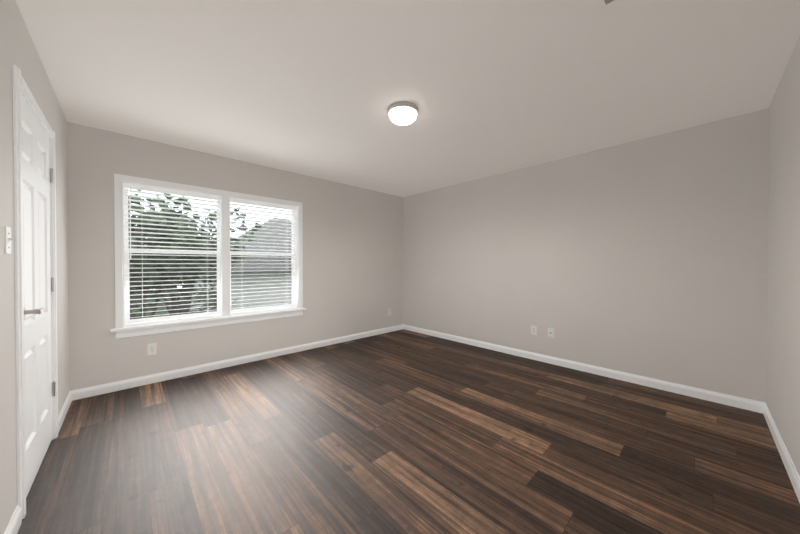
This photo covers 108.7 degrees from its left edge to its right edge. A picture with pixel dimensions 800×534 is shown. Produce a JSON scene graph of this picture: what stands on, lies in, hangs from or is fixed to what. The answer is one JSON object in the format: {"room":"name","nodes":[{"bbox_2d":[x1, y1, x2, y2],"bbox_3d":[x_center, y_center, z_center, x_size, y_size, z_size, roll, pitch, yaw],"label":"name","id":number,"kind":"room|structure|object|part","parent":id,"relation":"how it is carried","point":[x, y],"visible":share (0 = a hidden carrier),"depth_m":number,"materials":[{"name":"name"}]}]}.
{"room":"empty bedroom","nodes":[
{"label":"empty bedroom","id":0,"kind":"room"},
{"bbox_2d":[0,0,69,533],"bbox_3d":[-1.514,-0.032,0.946,0.140,2.440,4.450,0,1,-43],"label":"wall","id":1,"kind":"structure","parent":0,"point":[18,48],"depth_m":1.30,"materials":[{"name":"grey paint"}]},
{"bbox_2d":[4,226,12,253],"bbox_3d":[-1.685,-0.115,1.238,0.016,0.115,0.070,0,1,-43],"label":"light switch","id":2,"kind":"object","parent":1,"relation":"attached to","point":[8,239],"visible":1,"depth_m":1.22,"materials":[{"name":"white plastic"}]},
{"bbox_2d":[4,505,21,533],"bbox_3d":[-0.902,1.148,0.422,0.013,0.088,2.492,0,1,-43],"label":"baseboard","id":3,"kind":"structure","parent":1,"relation":"attached to","point":[14,524],"depth_m":1.27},
{"bbox_2d":[12,64,57,518],"bbox_3d":[-2.134,0.127,1.613,0.157,2.110,0.946,0,1,-43],"label":"door frame","id":4,"kind":"structure","parent":1,"relation":"attached to","point":[19,86],"depth_m":1.34,"materials":[{"name":"white wood"}]},
{"bbox_2d":[22,97,54,496],"bbox_3d":[-2.103,0.155,1.649,0.050,2.030,0.818,0,1,-43],"label":"door","id":5,"kind":"structure","parent":1,"relation":"in","point":[37,279],"depth_m":1.64,"materials":[{"name":"white wood"}]},
{"bbox_2d":[24,306,43,318],"bbox_3d":[-1.862,0.224,1.456,0.062,0.065,0.146,0,1,-43],"label":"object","id":6,"kind":"structure","parent":5,"relation":"attached to","point":[36,311],"depth_m":1.43,"materials":[{"name":"grey metal"}]},
{"bbox_3d":[-2.378,0.107,1.942,0.044,1.553,0.013,0,1,-43],"label":"door hinges","id":7,"kind":"part","parent":5,"relation":"part of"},
{"bbox_2d":[58,390,75,432],"bbox_3d":[-2.641,1.133,2.256,0.013,0.088,0.672,0,1,-43],"label":"baseboard","id":8,"kind":"structure","parent":1,"relation":"attached to","point":[71,396],"depth_m":2.29,"materials":[{"name":"white wood"}]},
{"bbox_2d":[67,122,402,390],"bbox_3d":[-1.467,-0.058,3.961,4.078,2.440,0.140,0,1,-43],"label":"wall","id":9,"kind":"structure","parent":0,"point":[352,259],"depth_m":3.30,"materials":[{"name":"grey paint"}]},
{"bbox_2d":[147,343,156,354],"bbox_3d":[-2.498,0.826,2.889,0.070,0.115,0.008,0,1,-43],"label":"outlet","id":10,"kind":"object","parent":9,"relation":"attached to","point":[151,348],"visible":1,"depth_m":2.88,"materials":[{"name":"white plastic"}]},
{"bbox_2d":[110,308,305,332],"bbox_3d":[-2.004,0.588,3.325,1.912,0.030,0.052,0,1,-43],"label":"sill","id":11,"kind":"structure","parent":9,"relation":"attached to","point":[191,321],"depth_m":3.12,"materials":[{"name":"white wood"}]},
{"bbox_2d":[114,173,302,338],"bbox_3d":[-2.061,-0.106,3.379,1.842,1.556,0.162,0,1,-43],"label":"window","id":12,"kind":"structure","parent":9,"relation":"in","point":[127,307],"depth_m":3.28,"materials":[{"name":"white plastic"}]},
{"bbox_3d":[-2.429,-0.124,3.117,0.828,1.396,0.036,0,1,-43],"label":"frame","id":13,"kind":"part","parent":12,"relation":"part of","materials":[{"name":"white plastic"}]},
{"bbox_2d":[124,182,220,325],"bbox_3d":[-2.379,-0.124,3.058,0.808,1.390,0.074,0,1,-43],"label":"window blind","id":14,"kind":"object","parent":12,"relation":"attached to","point":[130,186],"visible":0.98,"depth_m":3.02,"materials":[{"name":"white plastic"}]},
{"label":"glass","id":15,"kind":"part","parent":12,"relation":"part of","materials":[{"name":"clear glass"}]},
{"bbox_2d":[129,253,216,318],"bbox_3d":[-2.438,0.197,3.130,0.800,0.726,0.001,0,1,-43],"label":"screen","id":16,"kind":"object","parent":12,"relation":"attached to","point":[140,287],"visible":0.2,"depth_m":3.11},
{"bbox_2d":[231,255,291,309],"bbox_3d":[-1.790,0.192,3.745,0.800,0.726,0.001,0,1,-43],"label":"screen","id":17,"kind":"object","parent":12,"relation":"attached to","point":[262,294],"visible":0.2,"depth_m":3.73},
{"label":"glass","id":18,"kind":"part","parent":12,"relation":"part of","materials":[{"name":"clear glass"}]},
{"bbox_3d":[-1.780,-0.129,3.732,0.828,1.396,0.036,0,1,-43],"label":"frame","id":19,"kind":"part","parent":12,"relation":"part of","materials":[{"name":"white plastic"}]},
{"bbox_2d":[230,197,296,314],"bbox_3d":[-1.724,-0.130,3.679,0.808,1.390,0.074,0,1,-43],"label":"window blind","id":20,"kind":"object","parent":12,"relation":"attached to","point":[258,203],"visible":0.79,"depth_m":3.65,"materials":[{"name":"white plastic"}]},
{"bbox_2d":[76,324,403,399],"bbox_3d":[-1.425,1.119,3.906,4.050,0.088,0.013,0,1,-43],"label":"baseboard","id":21,"kind":"structure","parent":9,"relation":"attached to","point":[91,391],"depth_m":3.23,"materials":[{"name":"white wood"}]},
{"bbox_2d":[15,0,799,196],"bbox_3d":[0.016,-1.325,2.386,4.358,0.120,4.450,0,1,-43],"label":"ceiling","id":22,"kind":"structure","parent":0,"point":[318,88],"depth_m":1.88,"materials":[{"name":"paint"}]},
{"bbox_2d":[388,102,417,125],"bbox_3d":[0.024,-1.212,2.312,0.248,0.104,0.248,0,1,-43],"label":"flush-mount light","id":23,"kind":"object","parent":22,"relation":"attached to","point":[402,113],"visible":1,"depth_m":2.24,"materials":[{"name":"white glass"}]},
{"bbox_2d":[17,329,799,533],"bbox_3d":[0.016,1.235,2.408,4.358,0.120,4.450,0,1,-43],"label":"floor","id":24,"kind":"structure","parent":0,"point":[403,431],"depth_m":1.80,"materials":[{"name":"brown wood"}]},
{"bbox_2d":[403,108,768,402],"bbox_3d":[1.546,-0.057,3.849,0.140,2.440,4.450,0,1,-43],"label":"wall","id":25,"kind":"structure","parent":0,"point":[645,257],"depth_m":2.97,"materials":[{"name":"grey paint"}]},
{"bbox_2d":[531,325,536,334],"bbox_3d":[1.682,0.795,3.606,0.008,0.115,0.070,0,1,-43],"label":"outlet","id":26,"kind":"object","parent":25,"relation":"attached to","point":[533,330],"visible":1,"depth_m":3.60,"materials":[{"name":"white plastic"}]},
{"bbox_2d":[548,328,553,337],"bbox_3d":[1.819,0.796,3.460,0.008,0.115,0.070,0,1,-43],"label":"outlet","id":27,"kind":"object","parent":25,"relation":"attached to","point":[550,332],"visible":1,"depth_m":3.46,"materials":[{"name":"white plastic"}]},
{"bbox_2d":[404,324,759,412],"bbox_3d":[1.490,1.119,3.806,0.013,0.088,4.170,0,1,-43],"label":"baseboard","id":28,"kind":"structure","parent":25,"relation":"attached to","point":[734,401],"depth_m":2.99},
{"bbox_2d":[766,36,799,476],"bbox_3d":[1.499,-0.031,0.834,4.078,2.440,0.140,0,1,-43],"label":"wall","id":29,"kind":"structure","parent":0,"point":[783,332],"depth_m":1.79,"materials":[{"name":"grey paint"}]},
{"bbox_2d":[760,402,799,502],"bbox_3d":[1.436,1.144,0.889,4.050,0.088,0.013,0,1,-43],"label":"baseboard","id":30,"kind":"structure","parent":29,"relation":"attached to","point":[790,468],"depth_m":1.75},
{"label":"outside","id":31,"kind":"structure","parent":0,"visible":0},
{"bbox_2d":[139,290,181,317],"bbox_3d":[-20.640,4.064,27.173,90.000,0.200,59.840,0,1,-43],"label":"ground","id":32,"kind":"structure","parent":31,"point":[161,314],"depth_m":28.01,"materials":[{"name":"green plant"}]},
{"bbox_2d":[128,189,268,319],"bbox_3d":[-7.268,0.640,8.911,5.910,6.979,9.510,0,1,-43],"label":"trees","id":33,"kind":"object","parent":32,"relation":"on","point":[145,288],"depth_m":7.07,"materials":[{"name":"green plant"}]},
{"bbox_2d":[190,273,291,312],"bbox_3d":[-8.519,2.070,20.625,10.000,3.900,9.000,0,1,-43],"label":"house","id":34,"kind":"structure","parent":32,"relation":"on","point":[267,287],"depth_m":15.39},
{"bbox_2d":[193,218,290,273],"bbox_3d":[-8.519,-1.605,20.594,10.900,3.750,9.900,0,1,-43],"label":"roof","id":35,"kind":"structure","parent":34,"relation":"on","point":[266,248],"depth_m":16.83,"materials":[{"name":"grey"}]}
]}

